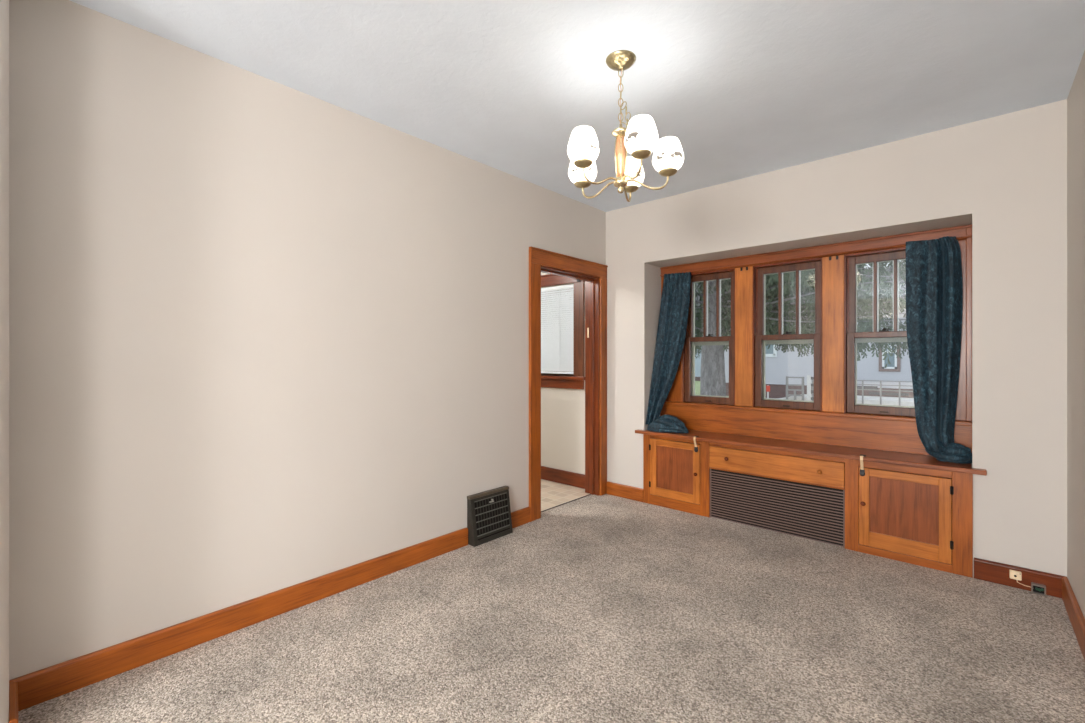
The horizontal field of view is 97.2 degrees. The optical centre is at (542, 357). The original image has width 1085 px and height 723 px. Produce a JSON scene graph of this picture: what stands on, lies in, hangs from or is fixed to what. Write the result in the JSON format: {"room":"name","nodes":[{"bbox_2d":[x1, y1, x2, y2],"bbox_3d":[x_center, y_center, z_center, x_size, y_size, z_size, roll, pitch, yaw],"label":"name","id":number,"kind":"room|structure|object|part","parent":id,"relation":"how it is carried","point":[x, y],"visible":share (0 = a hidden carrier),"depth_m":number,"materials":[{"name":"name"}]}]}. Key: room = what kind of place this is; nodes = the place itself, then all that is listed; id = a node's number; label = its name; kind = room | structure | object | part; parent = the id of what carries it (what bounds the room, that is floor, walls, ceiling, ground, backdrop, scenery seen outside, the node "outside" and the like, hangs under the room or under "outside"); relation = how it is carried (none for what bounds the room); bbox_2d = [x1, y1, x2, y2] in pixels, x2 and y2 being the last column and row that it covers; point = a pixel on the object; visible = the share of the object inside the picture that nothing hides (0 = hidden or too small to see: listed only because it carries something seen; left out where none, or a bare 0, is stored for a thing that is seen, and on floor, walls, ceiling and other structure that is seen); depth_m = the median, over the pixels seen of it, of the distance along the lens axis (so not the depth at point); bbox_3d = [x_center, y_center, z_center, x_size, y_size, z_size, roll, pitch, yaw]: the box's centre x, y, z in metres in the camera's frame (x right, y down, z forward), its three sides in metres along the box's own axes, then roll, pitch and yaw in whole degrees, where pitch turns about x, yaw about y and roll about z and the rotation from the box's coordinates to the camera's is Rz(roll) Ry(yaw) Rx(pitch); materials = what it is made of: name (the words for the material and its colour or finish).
{"room":"dining room","nodes":[
{"label":"dining room","id":0,"kind":"room"},
{"bbox_2d":[0,0,8,722],"bbox_3d":[-1.756,-0.046,1.493,0.360,2.550,0.123,0,0,42],"label":"wall","id":1,"kind":"structure","parent":0,"point":[4,4],"depth_m":1.45,"materials":[{"name":"paint"}]},
{"bbox_2d":[9,681,17,722],"bbox_3d":[-1.731,1.173,1.566,0.260,0.112,0.020,0,0,42],"label":"baseboard","id":2,"kind":"structure","parent":1,"relation":"attached to","point":[13,686],"depth_m":1.55,"materials":[{"name":"brown wood"}]},
{"bbox_2d":[9,0,605,679],"bbox_3d":[-0.729,-0.046,3.000,0.133,2.550,3.738,0,0,42],"label":"wall","id":3,"kind":"structure","parent":0,"point":[266,336],"depth_m":2.14,"materials":[{"name":"paint"}]},
{"bbox_2d":[9,507,529,710],"bbox_3d":[-0.967,1.173,2.621,0.020,0.112,2.611,0,0,42],"label":"baseboard","id":4,"kind":"structure","parent":3,"relation":"attached to","point":[40,686],"depth_m":2.09,"materials":[{"name":"brown wood"}]},
{"bbox_2d":[467,486,512,546],"bbox_3d":[-0.353,1.071,3.259,0.078,0.317,0.352,0,0,42],"label":"air vent","id":5,"kind":"object","parent":3,"relation":"in","point":[489,511],"visible":1,"depth_m":3.23,"materials":[{"name":"black metal"}]},
{"bbox_2d":[529,246,607,521],"bbox_3d":[0.187,0.200,4.008,0.176,2.066,1.010,0,0,42],"label":"door frame","id":6,"kind":"structure","parent":3,"relation":"in","point":[594,275],"depth_m":4.26,"materials":[{"name":"brown wood"}]},
{"bbox_3d":[-0.056,0.258,3.631,0.020,1.943,0.110,0,0,42],"label":"casing","id":7,"kind":"part","parent":6,"relation":"part of","materials":[{"name":"brown wood"}]},
{"bbox_3d":[0.243,-0.773,3.958,0.026,0.119,1.008,0,0,42],"label":"head casing","id":8,"kind":"part","parent":6,"relation":"part of","materials":[{"name":"brown wood"}]},
{"bbox_3d":[0.546,0.258,4.298,0.020,1.943,0.095,0,0,42],"label":"casing","id":9,"kind":"part","parent":6,"relation":"part of","materials":[{"name":"brown wood"}]},
{"bbox_2d":[18,479,1084,722],"bbox_3d":[-2.316,1.259,1.152,5.986,0.060,8.608,0,0,42],"label":"floor","id":10,"kind":"structure","parent":0,"point":[606,608],"depth_m":2.05,"materials":[{"name":"carpet"}]},
{"bbox_2d":[643,434,972,577],"bbox_3d":[1.708,0.936,3.454,2.080,0.586,0.303,0,0,42],"label":"base cabinet","id":11,"kind":"object","parent":10,"relation":"on","point":[918,516],"visible":0.94,"depth_m":3.17,"materials":[{"name":"brown wood"}]},
{"bbox_3d":[1.070,1.111,3.877,0.322,0.068,0.022,0,0,42],"label":"door rail","id":12,"kind":"part","parent":11,"relation":"part of","materials":[{"name":"brown wood"}]},
{"bbox_3d":[1.072,0.658,3.880,0.437,0.030,0.022,0,0,42],"label":"rail","id":13,"kind":"part","parent":11,"relation":"part of","materials":[{"name":"brown wood"}]},
{"bbox_3d":[1.072,1.189,3.880,0.437,0.080,0.022,0,0,42],"label":"rail","id":14,"kind":"part","parent":11,"relation":"part of","materials":[{"name":"brown wood"}]},
{"bbox_3d":[1.072,0.903,3.880,0.330,0.356,0.008,0,0,42],"label":"door","id":15,"kind":"part","parent":11,"relation":"part of","materials":[{"name":"red wood"}]},
{"bbox_3d":[1.070,0.703,3.877,0.322,0.052,0.022,0,0,42],"label":"door rail","id":16,"kind":"part","parent":11,"relation":"part of","materials":[{"name":"brown wood"}]},
{"bbox_2d":[693,435,698,451],"bbox_3d":[1.195,0.673,3.727,0.035,0.129,0.044,0,0,42],"label":"safety latch","id":17,"kind":"object","parent":11,"relation":"attached to","point":[695,436],"visible":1,"depth_m":3.72,"materials":[{"name":"white plastic"}]},
{"bbox_3d":[1.621,0.847,3.387,0.893,0.011,0.020,0,0,42],"label":"rail","id":18,"kind":"part","parent":11,"relation":"part of","materials":[{"name":"brown wood"}]},
{"bbox_3d":[1.617,0.759,3.383,0.889,0.160,0.022,0,0,42],"label":"drawer","id":19,"kind":"part","parent":11,"relation":"part of","materials":[{"name":"brown wood"}]},
{"bbox_3d":[1.621,0.660,3.387,0.893,0.034,0.018,0,0,42],"label":"rail","id":20,"kind":"part","parent":11,"relation":"part of","materials":[{"name":"brown wood"}]},
{"bbox_2d":[710,469,844,547],"bbox_3d":[1.620,1.041,3.386,0.889,0.377,0.014,0,0,42],"label":"radiator grille","id":21,"kind":"object","parent":11,"relation":"attached to","point":[809,537],"depth_m":3.34,"materials":[{"name":"brown paint"}]},
{"bbox_2d":[635,430,986,475],"bbox_3d":[1.712,0.630,3.463,2.199,0.026,0.332,0,0,42],"label":"countertop","id":22,"kind":"structure","parent":11,"relation":"on","point":[879,456],"depth_m":3.21,"materials":[{"name":"red wood"}]},
{"bbox_2d":[859,454,865,475],"bbox_3d":[2.005,0.676,2.997,0.035,0.135,0.044,0,0,42],"label":"safety latch","id":23,"kind":"object","parent":11,"relation":"attached to","point":[862,471],"visible":1,"depth_m":2.99,"materials":[{"name":"white plastic"}]},
{"bbox_3d":[2.174,0.914,2.886,0.344,0.355,0.008,0,0,42],"label":"door","id":24,"kind":"part","parent":11,"relation":"part of","materials":[{"name":"red wood"}]},
{"bbox_3d":[2.171,0.717,2.884,0.336,0.047,0.022,0,0,42],"label":"door rail","id":25,"kind":"part","parent":11,"relation":"part of","materials":[{"name":"brown wood"}]},
{"bbox_3d":[2.171,1.133,2.884,0.336,0.092,0.022,0,0,42],"label":"door rail","id":26,"kind":"part","parent":11,"relation":"part of","materials":[{"name":"brown wood"}]},
{"bbox_3d":[2.174,0.666,2.886,0.450,0.046,0.022,0,0,42],"label":"rail","id":27,"kind":"part","parent":11,"relation":"part of","materials":[{"name":"brown wood"}]},
{"bbox_3d":[2.174,1.206,2.886,0.450,0.046,0.022,0,0,42],"label":"rail","id":28,"kind":"part","parent":11,"relation":"part of","materials":[{"name":"brown wood"}]},
{"bbox_2d":[1031,582,1045,596],"bbox_3d":[2.578,1.204,2.486,0.052,0.049,0.030,0,0,42],"label":"junction box","id":29,"kind":"object","parent":10,"relation":"on","point":[1039,589],"visible":1,"depth_m":2.48,"materials":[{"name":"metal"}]},
{"bbox_2d":[70,0,1084,211],"bbox_3d":[-2.386,-1.371,1.148,6.086,0.100,8.708,0,0,42],"label":"ceiling","id":30,"kind":"structure","parent":0,"point":[746,88],"depth_m":2.17,"materials":[{"name":"white paint"}]},
{"bbox_2d":[567,50,683,201],"bbox_3d":[0.331,-1.024,2.131,0.527,0.592,0.545,0,0,42],"label":"chandelier","id":31,"kind":"object","parent":30,"relation":"hanging from","point":[640,138],"visible":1,"depth_m":2.06,"materials":[{"name":"gold metal"}]},
{"bbox_3d":[0.189,-0.888,2.251,0.136,0.133,0.136,0,0,40],"label":"lamp shade","id":32,"kind":"part","parent":31,"relation":"part of","materials":[{"name":"white glass"}]},
{"bbox_3d":[0.172,-0.888,2.010,0.136,0.133,0.136,0,0,-32],"label":"lamp shade","id":33,"kind":"part","parent":31,"relation":"part of","materials":[{"name":"white glass"}]},
{"bbox_3d":[0.258,-0.775,2.193,0.190,0.072,0.010,0,0,40],"label":"arm","id":34,"kind":"part","parent":31,"relation":"part of","materials":[{"name":"gold metal"}]},
{"bbox_3d":[0.248,-0.775,2.057,0.190,0.072,0.010,0,0,-32],"label":"arm","id":35,"kind":"part","parent":31,"relation":"part of","materials":[{"name":"gold metal"}]},
{"bbox_3d":[0.363,-1.146,2.119,0.056,0.270,0.023,0,0,0],"label":"chain","id":36,"kind":"part","parent":31,"relation":"part of","materials":[{"name":"gold metal"}]},
{"bbox_3d":[0.390,-0.775,2.226,0.010,0.072,0.190,0,0,22],"label":"arm","id":37,"kind":"part","parent":31,"relation":"part of","materials":[{"name":"gold metal"}]},
{"bbox_3d":[0.374,-0.775,2.006,0.010,0.072,0.190,0,0,-14],"label":"arm","id":38,"kind":"part","parent":31,"relation":"part of","materials":[{"name":"gold metal"}]},
{"bbox_3d":[0.424,-0.888,2.309,0.136,0.133,0.136,0,0,22],"label":"lamp shade","id":39,"kind":"part","parent":31,"relation":"part of","materials":[{"name":"white glass"}]},
{"bbox_3d":[0.396,-0.888,1.919,0.136,0.133,0.136,0,0,-14],"label":"lamp shade","id":40,"kind":"part","parent":31,"relation":"part of","materials":[{"name":"white glass"}]},
{"bbox_3d":[0.462,-0.775,2.110,0.190,0.072,0.010,0,0,4],"label":"arm","id":41,"kind":"part","parent":31,"relation":"part of","materials":[{"name":"gold metal"}]},
{"bbox_3d":[0.552,-0.888,2.104,0.136,0.133,0.136,0,0,4],"label":"lamp shade","id":42,"kind":"part","parent":31,"relation":"part of","materials":[{"name":"white glass"}]},
{"bbox_2d":[606,203,660,487],"bbox_3d":[0.868,-0.046,4.374,0.397,2.550,0.442,0,0,42],"label":"wall","id":43,"kind":"structure","parent":0,"point":[633,285],"depth_m":4.20,"materials":[{"name":"paint"}]},
{"bbox_2d":[541,99,1066,576],"bbox_3d":[0.679,-0.046,4.545,6.086,2.550,0.442,0,0,42],"label":"wall","id":44,"kind":"structure","parent":0,"point":[1019,158],"depth_m":2.65,"materials":[{"name":"paint"}]},
{"bbox_2d":[541,274,584,388],"bbox_3d":[-0.043,-0.266,4.939,1.288,1.130,0.160,0,0,42],"label":"window","id":45,"kind":"structure","parent":44,"relation":"in","point":[576,380],"depth_m":4.55,"materials":[{"name":"brown wood"}]},
{"bbox_2d":[541,284,573,373],"bbox_3d":[-0.047,-0.274,4.922,0.996,0.867,0.026,0,0,42],"label":"window blind","id":46,"kind":"object","parent":45,"relation":"attached to","point":[557,353],"visible":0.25,"depth_m":4.74,"materials":[{"name":"white fabric"}]},
{"bbox_3d":[-0.047,-0.692,4.922,0.996,0.032,0.026,0,0,42],"label":"head rail","id":47,"kind":"part","parent":46,"relation":"part of","materials":[{"name":"white plastic"}]},
{"bbox_3d":[-0.047,0.148,4.921,0.996,0.022,0.020,0,0,42],"label":"rail","id":48,"kind":"part","parent":46,"relation":"part of","materials":[{"name":"white plastic"}]},
{"bbox_3d":[0.004,-0.266,4.977,1.005,0.890,0.040,0,0,42],"label":"sash","id":49,"kind":"part","parent":45,"relation":"part of","materials":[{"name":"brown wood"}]},
{"bbox_3d":[-0.074,-0.773,4.906,1.265,0.115,0.030,0,0,42],"label":"head casing","id":50,"kind":"part","parent":45,"relation":"part of","materials":[{"name":"brown wood"}]},
{"bbox_3d":[-0.063,0.195,4.916,1.288,0.032,0.100,0,0,42],"label":"sill","id":51,"kind":"part","parent":45,"relation":"part of","materials":[{"name":"brown wood"}]},
{"bbox_3d":[-0.064,-0.258,4.903,1.224,0.915,0.022,0,0,42],"label":"casing","id":52,"kind":"part","parent":45,"relation":"part of","materials":[{"name":"brown wood"}]},
{"bbox_2d":[541,466,584,488],"bbox_3d":[-0.597,1.164,5.385,2.867,0.130,0.020,0,0,42],"label":"baseboard","id":53,"kind":"structure","parent":44,"relation":"attached to","point":[574,479],"depth_m":4.65,"materials":[{"name":"brown wood"}]},
{"bbox_2d":[607,481,642,501],"bbox_3d":[0.722,1.173,4.195,0.371,0.112,0.020,0,0,42],"label":"baseboard","id":54,"kind":"structure","parent":44,"relation":"attached to","point":[615,489],"depth_m":4.18,"materials":[{"name":"brown wood"}]},
{"bbox_2d":[645,272,690,432],"bbox_3d":[1.091,-0.064,4.040,0.374,1.357,0.314,0,0,42],"label":"curtain","id":55,"kind":"object","parent":44,"relation":"hanging from","point":[675,298],"visible":1,"depth_m":4.10,"materials":[{"name":"fabric"}]},
{"bbox_2d":[660,224,971,421],"bbox_3d":[1.859,-0.211,3.624,2.079,1.196,0.108,0,0,42],"label":"window frame","id":56,"kind":"structure","parent":44,"relation":"attached to","point":[893,241],"depth_m":3.18,"materials":[{"name":"red wood"}]},
{"bbox_2d":[906,236,971,462],"bbox_3d":[2.410,-0.065,2.912,0.328,1.359,0.221,0,0,42],"label":"curtain","id":57,"kind":"object","parent":44,"relation":"hanging from","point":[934,283],"visible":1,"depth_m":2.96,"materials":[{"name":"fabric"}]},
{"bbox_2d":[1009,569,1029,586],"bbox_3d":[2.533,1.170,2.532,0.089,0.070,0.022,0,0,42],"label":"phone jack","id":58,"kind":"object","parent":44,"relation":"attached to","point":[1017,575],"visible":1,"depth_m":2.54,"materials":[{"name":"beige plastic"}]},
{"bbox_2d":[974,557,1066,597],"bbox_3d":[2.540,1.173,2.554,0.354,0.112,0.020,0,0,42],"label":"baseboard","id":59,"kind":"structure","parent":44,"relation":"attached to","point":[986,570],"depth_m":2.55,"materials":[{"name":"brown wood"}]},
{"bbox_2d":[696,430,930,545],"bbox_3d":[1.895,1.079,3.664,2.079,1.300,0.120,0,0,42],"label":"wall","id":60,"kind":"structure","parent":0,"point":[696,430],"depth_m":3.52,"materials":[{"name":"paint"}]},
{"bbox_2d":[683,266,752,406],"bbox_3d":[1.482,-0.149,4.015,0.589,1.143,0.144,0,0,42],"label":"window","id":61,"kind":"structure","parent":60,"relation":"in","point":[691,341],"depth_m":3.90,"materials":[{"name":"brown wood"}]},
{"bbox_3d":[1.407,0.104,4.034,0.429,0.559,0.035,0,0,42],"label":"sash","id":62,"kind":"part","parent":61,"relation":"part of","materials":[{"name":"brown wood"}]},
{"bbox_3d":[1.435,-0.423,4.064,0.429,0.572,0.032,0,0,42],"label":"sash","id":63,"kind":"part","parent":61,"relation":"part of","materials":[{"name":"brown wood"}]},
{"bbox_3d":[1.461,-0.131,4.093,0.341,0.050,0.020,0,0,42],"label":"storm rail","id":64,"kind":"part","parent":61,"relation":"part of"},
{"bbox_2d":[753,258,821,410],"bbox_3d":[1.880,-0.149,3.657,0.482,1.143,0.140,0,0,42],"label":"window","id":65,"kind":"structure","parent":60,"relation":"in","point":[760,339],"depth_m":3.68,"materials":[{"name":"brown wood"}]},
{"bbox_3d":[1.855,0.104,3.629,0.458,0.559,0.035,0,0,42],"label":"sash","id":66,"kind":"part","parent":65,"relation":"part of","materials":[{"name":"brown wood"}]},
{"bbox_3d":[1.883,-0.423,3.660,0.458,0.572,0.032,0,0,42],"label":"sash","id":67,"kind":"part","parent":65,"relation":"part of","materials":[{"name":"brown wood"}]},
{"bbox_3d":[1.909,-0.131,3.689,0.370,0.050,0.020,0,0,42],"label":"storm rail","id":68,"kind":"part","parent":65,"relation":"part of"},
{"bbox_2d":[660,404,971,454],"bbox_3d":[1.840,0.515,3.602,2.079,0.204,0.046,0,0,42],"label":"wood paneling","id":69,"kind":"structure","parent":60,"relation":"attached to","point":[887,435],"depth_m":3.47,"materials":[{"name":"brown wood"}]},
{"bbox_2d":[664,401,971,425],"bbox_3d":[1.854,0.400,3.619,2.079,0.026,0.122,0,0,42],"label":"window stool","id":70,"kind":"structure","parent":60,"relation":"attached to","point":[711,405],"depth_m":3.47,"materials":[{"name":"brown wood"}]},
{"bbox_2d":[822,247,914,416],"bbox_3d":[2.277,-0.149,3.296,0.591,1.143,0.144,0,0,42],"label":"window","id":71,"kind":"structure","parent":60,"relation":"in","point":[852,337],"depth_m":3.36,"materials":[{"name":"brown wood"}]},
{"bbox_3d":[2.332,-0.423,3.255,0.431,0.572,0.032,0,0,42],"label":"sash","id":72,"kind":"part","parent":71,"relation":"part of","materials":[{"name":"brown wood"}]},
{"bbox_3d":[2.304,0.104,3.224,0.431,0.559,0.035,0,0,42],"label":"sash","id":73,"kind":"part","parent":71,"relation":"part of","materials":[{"name":"brown wood"}]},
{"bbox_3d":[2.358,-0.131,3.284,0.343,0.050,0.020,0,0,42],"label":"storm rail","id":74,"kind":"part","parent":71,"relation":"part of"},
{"bbox_2d":[1067,51,1084,617],"bbox_3d":[-0.149,-0.046,-0.803,0.150,2.550,8.608,0,0,42],"label":"wall","id":75,"kind":"structure","parent":0,"point":[1076,97],"depth_m":2.24,"materials":[{"name":"paint"}]},
{"bbox_2d":[1062,577,1084,659],"bbox_3d":[1.453,1.173,1.100,0.020,0.112,3.595,0,0,42],"label":"baseboard","id":76,"kind":"structure","parent":75,"relation":"attached to","point":[1076,617],"depth_m":2.16,"materials":[{"name":"brown wood"}]},
{"label":"outside","id":77,"kind":"structure","parent":0,"visible":0},
{"bbox_2d":[695,381,777,398],"bbox_3d":[39.791,2.329,47.806,120.000,0.200,115.700,0,0,42],"label":"ground","id":78,"kind":"structure","parent":77,"point":[697,383],"depth_m":34.59,"materials":[{"name":"green plant"}]},
{"bbox_2d":[695,283,701,380],"bbox_3d":[15.721,-2.771,49.120,15.500,10.000,7.200,0,0,42],"label":"house","id":79,"kind":"structure","parent":78,"relation":"on","point":[698,359],"depth_m":45.85,"materials":[{"name":"grey"}]},
{"bbox_2d":[552,260,908,395],"bbox_3d":[5.294,-2.451,11.518,8.002,9.360,10.418,0,0,42],"label":"spruce tree","id":80,"kind":"object","parent":78,"relation":"on","point":[712,375],"visible":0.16,"depth_m":10.58,"materials":[{"name":"green plant"}]},
{"bbox_2d":[766,385,769,398],"bbox_3d":[11.856,1.839,25.117,0.200,0.780,0.100,0,0,42],"label":"marker stake","id":81,"kind":"object","parent":78,"relation":"on","point":[767,386],"visible":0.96,"depth_m":25.11,"materials":[{"name":"red plastic"}]},
{"bbox_2d":[786,376,803,399],"bbox_3d":[12.034,1.564,22.814,0.780,1.330,0.100,0,0,42],"label":"stair railing","id":82,"kind":"object","parent":78,"relation":"on","point":[787,377],"visible":0.85,"depth_m":22.78,"materials":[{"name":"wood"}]},
{"bbox_3d":[11.778,1.564,23.045,0.090,1.330,0.100,0,0,42],"label":"post","id":83,"kind":"part","parent":82,"relation":"part of","materials":[{"name":"grey wood"}]},
{"bbox_3d":[12.290,1.564,22.583,0.090,1.330,0.100,0,0,42],"label":"post","id":84,"kind":"part","parent":82,"relation":"part of","materials":[{"name":"grey wood"}]},
{"bbox_2d":[778,394,811,400],"bbox_3d":[12.567,2.039,24.084,2.360,0.380,2.000,0,0,42],"label":"walkway","id":85,"kind":"structure","parent":78,"relation":"on","point":[805,395],"depth_m":23.13,"materials":[{"name":"grey concrete"}]},
{"bbox_2d":[807,375,813,400],"bbox_3d":[11.146,1.479,19.643,0.500,1.500,0.100,0,0,42],"label":"gate post","id":86,"kind":"object","parent":78,"relation":"on","point":[809,378],"visible":0.39,"depth_m":19.71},
{"bbox_3d":[11.012,1.479,19.763,0.140,1.500,0.100,0,0,42],"label":"post","id":87,"kind":"part","parent":86,"relation":"part of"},
{"bbox_2d":[724,265,913,397],"bbox_3d":[20.855,-1.371,24.283,21.400,7.200,9.000,0,0,42],"label":"house","id":88,"kind":"structure","parent":78,"relation":"on","point":[779,365],"depth_m":25.04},
{"bbox_3d":[12.408,-0.696,26.490,1.060,1.310,0.080,0,0,42],"label":"window trim","id":89,"kind":"part","parent":88,"relation":"part of","materials":[{"name":"white paint"}]},
{"bbox_3d":[20.872,1.844,24.302,20.400,0.770,7.950,0,0,42],"label":"skirting","id":90,"kind":"part","parent":88,"relation":"part of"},
{"bbox_3d":[16.516,-0.171,22.773,0.580,1.400,0.055,0,0,42],"label":"window sash","id":91,"kind":"part","parent":88,"relation":"part of","materials":[{"name":"white paint"}]},
{"bbox_3d":[16.521,-0.171,22.779,0.840,1.660,0.080,0,0,42],"label":"window trim","id":92,"kind":"part","parent":88,"relation":"part of","materials":[{"name":"wood"}]},
{"bbox_2d":[812,380,913,405],"bbox_3d":[16.721,1.604,20.060,9.156,1.250,2.410,0,0,42],"label":"fence","id":93,"kind":"object","parent":78,"relation":"on","point":[899,401],"visible":0.23,"depth_m":20.83,"materials":[{"name":"grey wood"}]},
{"bbox_3d":[15.923,1.394,19.191,9.100,0.040,0.050,0,0,42],"label":"rail","id":94,"kind":"part","parent":93,"relation":"part of","materials":[{"name":"grey wood"}]},
{"bbox_3d":[14.011,1.609,20.937,0.056,1.240,0.060,0,0,42],"label":"post","id":95,"kind":"part","parent":93,"relation":"part of","materials":[{"name":"grey wood"}]},
{"bbox_3d":[14.493,1.609,20.501,0.056,1.240,0.060,0,0,42],"label":"post","id":96,"kind":"part","parent":93,"relation":"part of","materials":[{"name":"grey wood"}]},
{"bbox_3d":[15.923,0.999,19.191,9.100,0.040,0.050,0,0,42],"label":"rail","id":97,"kind":"part","parent":93,"relation":"part of","materials":[{"name":"grey wood"}]},
{"bbox_3d":[15.923,1.174,19.191,9.100,0.040,0.050,0,0,42],"label":"rail","id":98,"kind":"part","parent":93,"relation":"part of","materials":[{"name":"grey wood"}]},
{"bbox_3d":[14.976,1.609,20.066,0.056,1.240,0.060,0,0,42],"label":"post","id":99,"kind":"part","parent":93,"relation":"part of","materials":[{"name":"grey wood"}]}
]}

